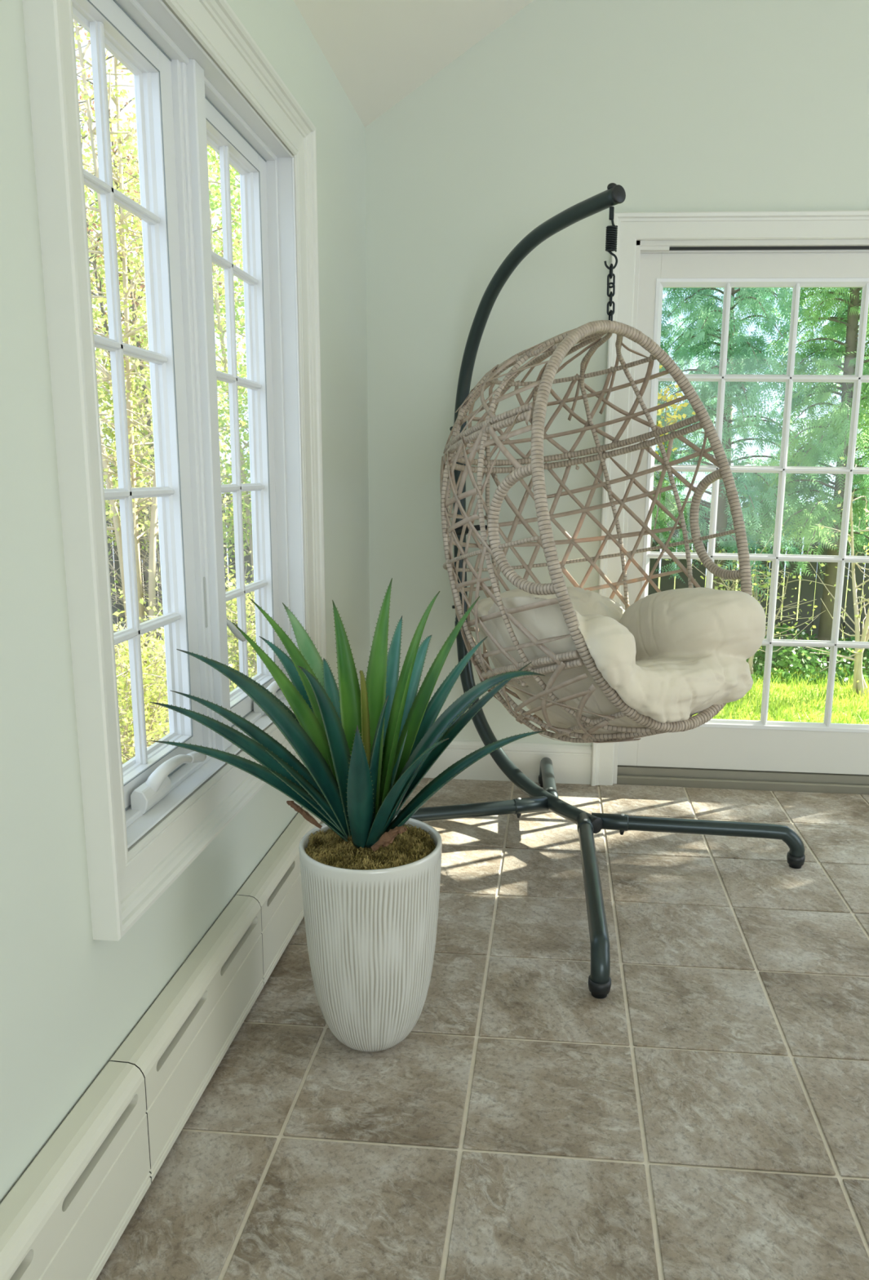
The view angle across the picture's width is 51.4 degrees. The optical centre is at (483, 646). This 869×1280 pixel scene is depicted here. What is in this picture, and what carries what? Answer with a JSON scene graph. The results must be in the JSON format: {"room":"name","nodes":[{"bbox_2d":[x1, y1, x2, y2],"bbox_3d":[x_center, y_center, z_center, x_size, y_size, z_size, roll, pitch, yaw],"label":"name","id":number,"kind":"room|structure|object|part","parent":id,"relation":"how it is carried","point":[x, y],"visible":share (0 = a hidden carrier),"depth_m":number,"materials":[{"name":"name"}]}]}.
{"room":"sunroom","nodes":[
{"label":"sunroom","id":0,"kind":"room"},
{"bbox_2d":[0,0,370,1203],"bbox_3d":[-0.721,-0.071,0.511,0.108,2.506,6.160,2,11,4],"label":"wall","id":1,"kind":"structure","parent":0,"point":[69,999],"depth_m":1.31,"materials":[{"name":"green paint"}]},
{"bbox_2d":[71,0,208,814],"bbox_3d":[-0.622,-0.398,1.620,0.115,1.388,0.515,2,11,4],"label":"window","id":2,"kind":"structure","parent":1,"relation":"in","point":[146,780],"depth_m":1.72,"materials":[{"name":"white wood"}]},
{"bbox_3d":[-0.597,0.238,1.726,0.036,0.052,0.143,4,12,17],"label":"crank arm","id":3,"kind":"part","parent":2,"relation":"part of","materials":[{"name":"white"}]},
{"bbox_3d":[-0.583,0.224,1.817,0.025,0.031,0.052,3,11,12],"label":"crank knob","id":4,"kind":"part","parent":2,"relation":"part of","materials":[{"name":"white plastic"}]},
{"bbox_3d":[-0.600,-0.095,1.938,0.007,0.110,0.005,2,11,4],"label":"lock plate","id":5,"kind":"part","parent":2,"relation":"part of","materials":[{"name":"grey metal"}]},
{"bbox_2d":[0,807,324,1279],"bbox_3d":[-0.608,0.847,1.195,0.060,0.234,4.769,2,11,4],"label":"baseboard heater","id":6,"kind":"object","parent":1,"relation":"attached to","point":[65,1215],"visible":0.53,"depth_m":1.50,"materials":[{"name":"metal"}]},
{"bbox_3d":[-0.607,0.843,1.200,0.060,0.228,0.586,2,11,4],"label":"panel","id":7,"kind":"part","parent":6,"relation":"part of","materials":[{"name":"metal"}]},
{"bbox_3d":[-0.560,0.731,1.775,0.060,0.228,0.586,2,11,4],"label":"panel","id":8,"kind":"part","parent":6,"relation":"part of","materials":[{"name":"metal"}]},
{"bbox_3d":[-0.512,0.620,2.351,0.060,0.228,0.586,2,11,4],"label":"panel","id":9,"kind":"part","parent":6,"relation":"part of","materials":[{"name":"metal"}]},
{"bbox_2d":[22,0,326,941],"bbox_3d":[-0.537,-0.454,1.893,0.064,1.610,1.300,2,11,4],"label":"trim","id":10,"kind":"structure","parent":1,"relation":"attached to","point":[124,883],"depth_m":1.38,"materials":[{"name":"white paint"}]},
{"bbox_2d":[71,0,305,848],"bbox_3d":[-0.599,-0.456,1.898,0.124,1.422,1.112,2,11,4],"label":"window frame","id":11,"kind":"structure","parent":1,"relation":"attached to","point":[195,76],"depth_m":1.92,"materials":[{"name":"white wood"}]},
{"bbox_2d":[204,95,293,727],"bbox_3d":[-0.576,-0.506,2.177,0.115,1.388,0.514,2,11,4],"label":"window","id":12,"kind":"structure","parent":1,"relation":"in","point":[233,148],"depth_m":2.29,"materials":[{"name":"white wood"}]},
{"bbox_3d":[-0.562,-0.039,2.035,0.024,0.067,0.069,6,12,26],"label":"lock lever","id":13,"kind":"part","parent":12,"relation":"part of","materials":[{"name":"grey metal"}]},
{"bbox_3d":[-0.542,0.110,2.386,0.036,0.052,0.143,4,12,17],"label":"crank arm","id":14,"kind":"part","parent":12,"relation":"part of","materials":[{"name":"white plastic"}]},
{"bbox_2d":[293,0,533,127],"bbox_3d":[1.547,-1.942,-0.121,4.400,1.572,6.000,2,11,4],"label":"ceiling","id":15,"kind":"structure","parent":0,"point":[380,52],"depth_m":2.79,"materials":[{"name":"white paint"}]},
{"bbox_2d":[96,777,868,1279],"bbox_3d":[1.506,1.181,0.539,4.400,0.101,6.100,2,11,4],"label":"floor","id":16,"kind":"structure","parent":0,"point":[706,1117],"depth_m":1.78,"materials":[{"name":"tile"}]},
{"bbox_2d":[149,577,546,1052],"bbox_3d":[-0.262,0.351,1.847,0.768,0.978,0.354,2,11,4],"label":"agave","id":17,"kind":"object","parent":16,"relation":"on","point":[371,874],"visible":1,"depth_m":1.79,"materials":[{"name":"plant"}]},
{"bbox_2d":[298,815,442,1052],"bbox_3d":[-0.234,0.615,1.891,0.291,0.444,0.291,2,11,4],"label":"pot","id":18,"kind":"object","parent":16,"relation":"on","point":[371,917],"depth_m":1.78,"materials":[{"name":"ceramic"}]},
{"bbox_2d":[396,182,805,999],"bbox_3d":[0.189,-0.313,2.683,1.294,1.975,1.049,11,15,43],"label":"stand","id":19,"kind":"object","parent":16,"relation":"on","point":[547,798],"visible":0.83,"depth_m":2.82,"materials":[{"name":"metal"}]},
{"bbox_3d":[-0.118,0.562,2.905,0.681,0.102,0.044,-2,11,-16],"label":"leg","id":20,"kind":"part","parent":19,"relation":"part of","materials":[{"name":"metal"}]},
{"bbox_3d":[-0.037,-0.416,3.225,0.133,0.042,0.035,4,11,15],"label":"clamp handle","id":21,"kind":"part","parent":19,"relation":"part of","materials":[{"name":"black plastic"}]},
{"bbox_3d":[0.128,0.234,3.078,0.049,0.577,0.787,-7,13,-35],"label":"arm","id":22,"kind":"part","parent":19,"relation":"part of","materials":[{"name":"metal"}]},
{"bbox_2d":[513,795,549,813],"bbox_3d":[0.154,0.523,2.976,0.115,0.050,0.049,-2,11,-16],"label":"socket","id":23,"kind":"object","parent":19,"relation":"attached to","point":[535,803],"depth_m":2.96,"materials":[{"name":"metal"}]},
{"bbox_3d":[0.131,-0.668,2.917,0.045,1.344,0.797,-7,13,-35],"label":"arm","id":24,"kind":"part","parent":19,"relation":"part of","materials":[{"name":"metal"}]},
{"bbox_3d":[0.232,0.500,3.246,0.044,0.102,0.490,1,11,1],"label":"leg","id":25,"kind":"part","parent":19,"relation":"part of","materials":[{"name":"metal"}]},
{"bbox_2d":[545,786,559,798],"bbox_3d":[0.227,0.512,3.042,0.049,0.050,0.085,1,11,1],"label":"bolt","id":26,"kind":"object","parent":19,"relation":"attached to","point":[550,792],"depth_m":3.03,"materials":[{"name":"metal"}]},
{"bbox_2d":[577,812,594,831],"bbox_3d":[0.316,0.556,2.818,0.051,0.050,0.086,2,11,4],"label":"socket","id":27,"kind":"object","parent":19,"relation":"attached to","point":[583,818],"depth_m":2.80,"materials":[{"name":"metal"}]},
{"bbox_3d":[0.293,0.654,2.461,0.044,0.102,0.824,1,11,3],"label":"leg","id":28,"kind":"part","parent":19,"relation":"part of","materials":[{"name":"metal"}]},
{"bbox_2d":[440,320,752,742],"bbox_3d":[0.285,-0.330,2.771,0.836,1.251,0.986,-7,13,-34],"label":"hanging egg chair","id":29,"kind":"object","parent":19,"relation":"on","point":[560,346],"visible":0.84,"depth_m":2.70,"materials":[{"name":"wicker"}]},
{"bbox_2d":[473,586,766,733],"bbox_3d":[0.351,0.046,2.735,0.697,0.473,0.818,-7,14,-35],"label":"seat cushion","id":30,"kind":"object","parent":29,"relation":"in","point":[673,655],"visible":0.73,"depth_m":2.51,"materials":[{"name":"fabric"}]},
{"bbox_2d":[591,812,628,831],"bbox_3d":[0.398,0.553,2.844,0.115,0.050,0.049,2,11,7],"label":"socket","id":31,"kind":"object","parent":19,"relation":"attached to","point":[620,822],"depth_m":2.82,"materials":[{"name":"metal"}]},
{"bbox_2d":[604,218,617,269],"bbox_3d":[0.356,-1.129,2.516,0.033,0.147,0.033,9,14,37],"label":"spring","id":32,"kind":"object","parent":19,"relation":"hanging from","point":[611,230],"visible":1,"depth_m":2.50,"materials":[{"name":"black metal"}]},
{"bbox_2d":[607,263,615,320],"bbox_3d":[0.359,-0.993,2.542,0.023,0.164,0.019,11,15,43],"label":"chain","id":33,"kind":"object","parent":32,"relation":"hanging from","point":[611,275],"visible":0.98,"depth_m":2.54,"materials":[{"name":"black metal"}]},
{"bbox_3d":[0.666,0.590,2.817,0.657,0.102,0.044,2,11,7],"label":"leg","id":34,"kind":"part","parent":19,"relation":"part of","materials":[{"name":"metal"}]},
{"bbox_2d":[364,0,868,745],"bbox_3d":[1.779,-1.287,3.134,4.400,3.958,0.160,2,11,4],"label":"wall","id":35,"kind":"structure","parent":0,"point":[682,105],"depth_m":3.12,"materials":[{"name":"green paint"}]},
{"bbox_2d":[423,740,592,784],"bbox_3d":[0.024,0.448,3.526,0.793,0.154,0.016,2,11,4],"label":"baseboard","id":36,"kind":"structure","parent":35,"relation":"attached to","point":[571,763],"depth_m":3.51,"materials":[{"name":"white paint"}]},
{"bbox_2d":[591,210,868,786],"bbox_3d":[1.561,-0.446,3.222,2.266,2.067,0.042,2,11,4],"label":"trim","id":37,"kind":"structure","parent":35,"relation":"attached to","point":[633,227],"depth_m":3.11,"materials":[{"name":"white paint"}]},
{"bbox_2d":[613,239,868,783],"bbox_3d":[1.565,-0.423,3.314,2.102,1.987,0.150,2,11,4],"label":"trim","id":38,"kind":"structure","parent":35,"relation":"attached to","point":[642,246],"depth_m":3.13,"materials":[{"name":"white wood"}]},
{"bbox_2d":[617,764,868,794],"bbox_3d":[1.552,0.523,3.502,2.062,0.066,0.144,2,11,4],"label":"trim","id":39,"kind":"structure","parent":35,"relation":"attached to","point":[766,780],"depth_m":3.49,"materials":[{"name":"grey metal"}]},
{"bbox_2d":[617,252,868,774],"bbox_3d":[1.090,-0.450,3.334,1.110,1.892,0.047,2,11,4],"label":"door","id":40,"kind":"structure","parent":35,"relation":"in","point":[826,747],"depth_m":3.32,"materials":[{"name":"white wood"}]},
{"bbox_2d":[669,245,868,250],"bbox_3d":[1.626,-1.362,3.076,1.960,0.009,0.010,2,11,4],"label":"trim","id":41,"kind":"structure","parent":35,"relation":"attached to","point":[863,247],"depth_m":3.12,"materials":[{"name":"black metal"}]},
{"label":"outside","id":42,"kind":"structure","parent":0,"visible":0},
{"bbox_2d":[113,562,257,762],"bbox_3d":[-7.288,0.320,7.181,13.800,0.200,18.000,2,11,4],"label":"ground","id":43,"kind":"structure","parent":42,"point":[148,642],"depth_m":8.18,"materials":[{"name":"green plant"}]},
{"bbox_2d":[73,26,154,521],"bbox_3d":[-2.973,-2.470,5.497,1.908,6.146,1.830,2,11,8],"label":"tree","id":44,"kind":"object","parent":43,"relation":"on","point":[87,38],"visible":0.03,"depth_m":5.75,"materials":[{"name":"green plant"}]},
{"bbox_2d":[84,182,151,607],"bbox_3d":[-4.052,-1.882,7.125,2.554,4.341,2.671,3,11,11],"label":"tree","id":45,"kind":"object","parent":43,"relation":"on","point":[89,202],"visible":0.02,"depth_m":7.23,"materials":[{"name":"green plant"}]},
{"bbox_2d":[109,571,141,677],"bbox_3d":[-2.667,0.113,4.968,1.586,1.288,1.460,2,11,4],"label":"shrub","id":46,"kind":"object","parent":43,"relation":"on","point":[113,589],"visible":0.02,"depth_m":5.06,"materials":[{"name":"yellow plant"}]},
{"bbox_2d":[73,20,243,657],"bbox_3d":[-2.696,-2.852,7.127,2.090,6.281,1.857,-7,14,-35],"label":"tree","id":47,"kind":"object","parent":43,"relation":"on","point":[94,263],"visible":0.07,"depth_m":7.09,"materials":[{"name":"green plant"}]},
{"bbox_2d":[73,18,250,743],"bbox_3d":[-2.012,-1.839,5.069,1.904,5.095,1.786,2,11,4],"label":"tree","id":48,"kind":"object","parent":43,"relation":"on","point":[123,228],"visible":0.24,"depth_m":5.05,"materials":[{"name":"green plant"}]},
{"bbox_2d":[82,87,251,638],"bbox_3d":[-3.070,-2.485,8.127,2.372,5.171,2.544,6,12,26],"label":"tree","id":49,"kind":"object","parent":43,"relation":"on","point":[105,430],"visible":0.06,"depth_m":7.83,"materials":[{"name":"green plant"}]},
{"bbox_2d":[102,406,253,695],"bbox_3d":[-2.165,-0.538,6.148,1.663,2.128,1.671,2,11,4],"label":"bare shrub","id":50,"kind":"object","parent":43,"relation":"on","point":[145,609],"visible":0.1,"depth_m":6.05,"materials":[{"name":"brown plant"}]},
{"bbox_2d":[112,598,248,764],"bbox_3d":[-1.802,0.287,4.374,1.283,1.203,1.214,-8,14,-38],"label":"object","id":51,"kind":"object","parent":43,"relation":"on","point":[148,682],"visible":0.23,"depth_m":4.26,"materials":[{"name":"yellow plant"}]},
{"bbox_2d":[120,97,254,591],"bbox_3d":[-1.638,-2.223,6.375,1.794,5.361,1.814,3,11,10],"label":"tree","id":52,"kind":"object","parent":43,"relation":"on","point":[224,362],"visible":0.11,"depth_m":6.14,"materials":[{"name":"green plant"}]},
{"bbox_2d":[120,550,257,731],"bbox_3d":[-1.494,0.050,5.386,1.506,1.385,1.301,-9,15,-41],"label":"shrub","id":53,"kind":"object","parent":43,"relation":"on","point":[251,633],"visible":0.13,"depth_m":5.14,"materials":[{"name":"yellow plant"}]},
{"bbox_2d":[222,193,251,567],"bbox_3d":[-1.299,-1.962,7.941,2.348,4.264,2.425,2,11,4],"label":"tree","id":54,"kind":"object","parent":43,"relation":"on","point":[231,505],"visible":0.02,"depth_m":7.63,"materials":[{"name":"green plant"}]},
{"bbox_2d":[105,493,868,652],"bbox_3d":[0.220,-0.759,8.976,16.227,1.440,0.060,2,11,4],"label":"fence","id":55,"kind":"object","parent":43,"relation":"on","point":[807,592],"visible":0.06,"depth_m":8.78,"materials":[{"name":"wood"}]},
{"bbox_3d":[0.201,-0.300,9.078,16.200,0.080,0.039,2,11,4],"label":"rail","id":56,"kind":"part","parent":55,"relation":"part of","materials":[{"name":"wood"}]},
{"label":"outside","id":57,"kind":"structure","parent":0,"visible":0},
{"bbox_2d":[658,576,868,724],"bbox_3d":[6.918,0.136,9.163,14.200,0.200,11.750,2,11,4],"label":"lawn","id":58,"kind":"structure","parent":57,"point":[866,664],"depth_m":6.91,"materials":[{"name":"green plant"}]},
{"bbox_2d":[650,364,696,551],"bbox_3d":[1.350,-1.002,7.425,0.666,2.648,0.778,2,11,4],"label":"shrub","id":59,"kind":"object","parent":58,"relation":"on","point":[660,411],"visible":0.23,"depth_m":7.25,"materials":[{"name":"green plant"}]},
{"bbox_2d":[651,287,704,552],"bbox_3d":[1.113,-2.200,7.981,1.750,4.779,1.679,2,11,8],"label":"cedar tree","id":60,"kind":"object","parent":58,"relation":"on","point":[665,499],"visible":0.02,"depth_m":7.75,"materials":[{"name":"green plant"}]},
{"bbox_2d":[650,287,838,599],"bbox_3d":[2.192,-2.386,7.962,1.977,5.180,2.153,-3,12,-18],"label":"cedar tree","id":61,"kind":"object","parent":58,"relation":"on","point":[739,361],"visible":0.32,"depth_m":7.67,"materials":[{"name":"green plant"}]},
{"bbox_2d":[665,524,835,676],"bbox_3d":[2.084,-0.329,7.364,1.529,1.386,1.364,2,11,4],"label":"bare shrub","id":62,"kind":"object","parent":58,"relation":"on","point":[753,575],"visible":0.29,"depth_m":7.41,"materials":[{"name":"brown plant"}]},
{"bbox_2d":[728,287,868,666],"bbox_3d":[3.156,-2.182,7.624,2.083,4.937,1.968,1,11,1],"label":"cedar tree","id":63,"kind":"object","parent":58,"relation":"on","point":[846,326],"visible":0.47,"depth_m":7.58,"materials":[{"name":"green plant"}]},
{"bbox_2d":[746,621,868,684],"bbox_3d":[3.166,0.041,8.001,7.567,0.384,1.367,2,11,4],"label":"bush","id":64,"kind":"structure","parent":58,"relation":"on","point":[784,656],"depth_m":7.73,"materials":[{"name":"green plant"}]},
{"bbox_2d":[794,456,868,696],"bbox_3d":[3.006,-0.510,7.008,1.202,1.897,1.132,2,11,4],"label":"bare shrub","id":65,"kind":"object","parent":58,"relation":"on","point":[860,682],"visible":0.76,"depth_m":7.03,"materials":[{"name":"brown plant"}]}
]}

